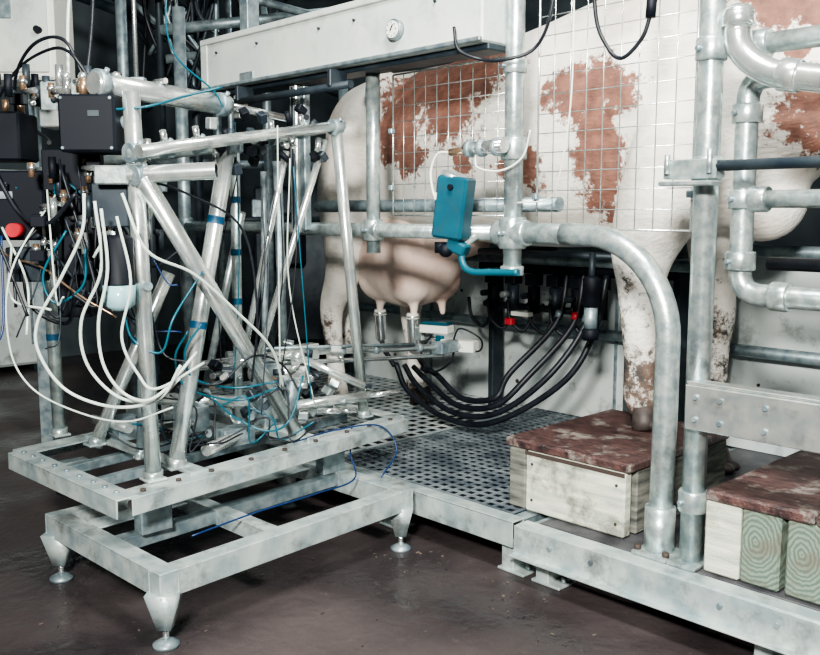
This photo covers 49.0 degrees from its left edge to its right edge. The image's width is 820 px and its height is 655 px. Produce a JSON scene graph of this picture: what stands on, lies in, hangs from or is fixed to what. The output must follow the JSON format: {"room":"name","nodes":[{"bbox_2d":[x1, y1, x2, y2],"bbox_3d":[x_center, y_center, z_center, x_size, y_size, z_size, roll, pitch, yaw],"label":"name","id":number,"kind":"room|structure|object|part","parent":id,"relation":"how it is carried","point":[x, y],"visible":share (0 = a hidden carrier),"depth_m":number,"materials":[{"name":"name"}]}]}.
{"room":"farm building","nodes":[
{"label":"farm building","id":0,"kind":"room"},
{"bbox_2d":[0,0,365,356],"bbox_3d":[-3.711,-1.349,6.223,9.200,3.400,0.100,-7,10,-43],"label":"wall","id":1,"kind":"structure","parent":0,"point":[103,53],"depth_m":7.79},
{"bbox_2d":[0,335,753,654],"bbox_3d":[-0.153,0.858,2.751,9.200,0.100,10.400,-7,10,-43],"label":"floor","id":2,"kind":"structure","parent":0,"point":[246,612],"depth_m":2.73,"materials":[{"name":"concrete"}]},
{"bbox_2d":[0,169,36,369],"bbox_3d":[-3.142,-0.389,6.402,1.000,1.450,0.495,-7,10,-43],"label":"cabinet","id":3,"kind":"object","parent":2,"relation":"on","point":[23,349],"visible":0.28,"depth_m":6.47,"materials":[{"name":"metal"}]},
{"bbox_2d":[0,0,74,442],"bbox_3d":[-1.686,-1.031,3.728,0.484,3.400,1.224,-2,8,-15],"label":"tall cabinet","id":4,"kind":"object","parent":2,"relation":"on","point":[22,22],"visible":0.51,"depth_m":4.00,"materials":[{"name":"white metal"}]},
{"bbox_2d":[76,0,338,396],"bbox_3d":[-1.315,-1.268,5.585,1.979,3.400,1.556,-2,8,-14],"label":"metal frame","id":5,"kind":"object","parent":2,"relation":"on","point":[127,18],"visible":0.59,"depth_m":5.24,"materials":[{"name":"metal"}]},
{"bbox_2d":[0,0,460,651],"bbox_3d":[-0.502,-0.549,3.105,1.054,2.602,2.015,6,10,41],"label":"robot","id":6,"kind":"object","parent":2,"relation":"on","point":[96,114],"visible":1,"depth_m":2.72,"materials":[{"name":"silver metal"}]},
{"bbox_3d":[-0.609,-0.178,3.027,1.153,1.173,0.980,-7,10,-43],"label":"strut frame","id":7,"kind":"part","parent":6,"relation":"part of","materials":[{"name":"metal"}]},
{"bbox_3d":[-0.667,0.447,3.206,0.767,0.175,1.362,6,9,37],"label":"carriage frame","id":8,"kind":"part","parent":6,"relation":"part of","materials":[{"name":"silver metal"}]},
{"bbox_2d":[373,270,609,427],"bbox_3d":[0.304,0.084,3.973,1.192,0.680,0.330,4,8,30],"label":"cluster","id":9,"kind":"object","parent":6,"relation":"attached to","point":[416,332],"visible":0.86,"depth_m":3.87,"materials":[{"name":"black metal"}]},
{"bbox_2d":[251,186,325,360],"bbox_3d":[-0.750,-0.425,7.074,1.000,1.350,0.860,0,7,0],"label":"machinery","id":10,"kind":"object","parent":2,"relation":"on","point":[312,248],"visible":0.09,"depth_m":6.96,"materials":[{"name":"metal"}]},
{"bbox_2d":[39,541,596,646],"bbox_3d":[-0.049,0.866,2.278,1.298,0.003,1.973,-7,10,-43],"label":"debris","id":11,"kind":"object","parent":2,"relation":"on","point":[360,541],"visible":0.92,"depth_m":2.69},
{"bbox_2d":[125,370,819,654],"bbox_3d":[0.714,0.623,3.487,1.538,0.180,4.900,-7,10,-43],"label":"platform","id":12,"kind":"object","parent":2,"relation":"on","point":[458,476],"depth_m":2.91,"materials":[{"name":"silver metal"}]},
{"bbox_2d":[172,0,819,571],"bbox_3d":[0.702,-0.665,3.310,1.328,2.420,4.700,-7,10,-43],"label":"stall railing","id":13,"kind":"object","parent":2,"relation":"on","point":[512,233],"visible":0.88,"depth_m":2.55,"materials":[{"name":"silver metal"}]},
{"bbox_2d":[388,56,505,216],"bbox_3d":[0.128,-0.640,3.095,0.024,0.511,0.580,-7,10,-43],"label":"mesh panel","id":14,"kind":"object","parent":13,"relation":"attached to","point":[390,130],"visible":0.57,"depth_m":3.14,"materials":[{"name":"metal"}]},
{"bbox_2d":[431,170,519,275],"bbox_3d":[0.234,-0.337,2.875,0.320,0.335,0.161,5,9,32],"label":"sensor box","id":15,"kind":"object","parent":13,"relation":"attached to","point":[455,192],"visible":0.99,"depth_m":2.86,"materials":[{"name":"plastic"}]},
{"bbox_2d":[430,130,530,196],"bbox_3d":[0.213,-0.510,2.858,0.373,0.215,0.090,5,9,33],"label":"air cylinder","id":16,"kind":"object","parent":13,"relation":"attached to","point":[496,146],"visible":0.93,"depth_m":2.82,"materials":[{"name":"silver metal"}]},
{"bbox_2d":[465,254,689,421],"bbox_3d":[0.695,0.070,4.025,0.290,0.782,1.400,-7,10,-43],"label":"milk manifold","id":17,"kind":"object","parent":13,"relation":"on","point":[679,272],"visible":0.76,"depth_m":4.02,"materials":[{"name":"black plastic"}]},
{"bbox_2d":[478,246,688,340],"bbox_3d":[0.749,-0.161,3.768,0.604,0.335,0.826,-7,10,-43],"label":"meter","id":18,"kind":"object","parent":13,"relation":"on","point":[591,287],"visible":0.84,"depth_m":3.43,"materials":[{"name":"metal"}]},
{"bbox_2d":[531,0,700,231],"bbox_3d":[0.582,-0.785,2.597,0.024,1.006,0.555,-7,10,-43],"label":"mesh panel","id":19,"kind":"object","parent":13,"relation":"attached to","point":[689,193],"visible":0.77,"depth_m":2.61,"materials":[{"name":"metal"}]},
{"bbox_2d":[506,409,728,537],"bbox_3d":[0.704,0.472,3.054,0.629,0.230,0.480,-7,10,-43],"label":"wooden crate","id":20,"kind":"object","parent":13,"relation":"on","point":[592,471],"visible":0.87,"depth_m":2.86,"materials":[{"name":"brown wood"}]},
{"bbox_2d":[317,0,819,473],"bbox_3d":[0.836,-0.376,3.382,0.796,1.836,3.424,-7,10,-43],"label":"cow","id":21,"kind":"object","parent":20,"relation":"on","point":[408,273],"visible":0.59,"depth_m":3.15},
{"bbox_2d":[658,3,819,311],"bbox_3d":[1.153,-0.374,2.216,0.510,2.120,0.916,-7,10,-43],"label":"galvanised pipework","id":22,"kind":"object","parent":13,"relation":"on","point":[751,51],"visible":1,"depth_m":2.31,"materials":[{"name":"metal"}]},
{"bbox_2d":[685,380,819,453],"bbox_3d":[1.009,0.239,2.160,0.062,0.129,0.740,-7,10,-43],"label":"metal beam","id":23,"kind":"structure","parent":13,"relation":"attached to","point":[762,415],"depth_m":2.27,"materials":[{"name":"metal"}]},
{"bbox_2d":[704,450,819,604],"bbox_3d":[1.260,0.546,2.476,0.720,0.230,0.590,-7,10,-43],"label":"wooden block","id":24,"kind":"object","parent":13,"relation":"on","point":[762,528],"visible":0.94,"depth_m":2.35,"materials":[{"name":"brown wood"}]},
{"bbox_2d":[350,247,819,456],"bbox_3d":[1.159,0.074,3.915,0.031,0.800,4.600,-7,10,-43],"label":"wall","id":25,"kind":"structure","parent":0,"point":[597,386],"depth_m":4.27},
{"bbox_2d":[392,0,819,246],"bbox_3d":[3.137,-1.276,5.648,0.100,3.400,10.200,-7,10,-43],"label":"wall","id":26,"kind":"structure","parent":0,"point":[807,232],"depth_m":6.33,"materials":[{"name":"white tile"}]},
{"bbox_3d":[-0.153,-2.614,2.308,9.200,0.100,10.400,-7,10,-43],"label":"ceiling","id":27,"kind":"structure","parent":0,"visible":0},
{"bbox_2d":[200,0,505,232],"bbox_3d":[-0.303,-1.503,3.298,0.185,2.305,1.625,-7,10,-43],"label":"overhead beam","id":28,"kind":"structure","parent":27,"relation":"attached to","point":[333,45],"depth_m":3.25,"materials":[{"name":"metal"}]}
]}

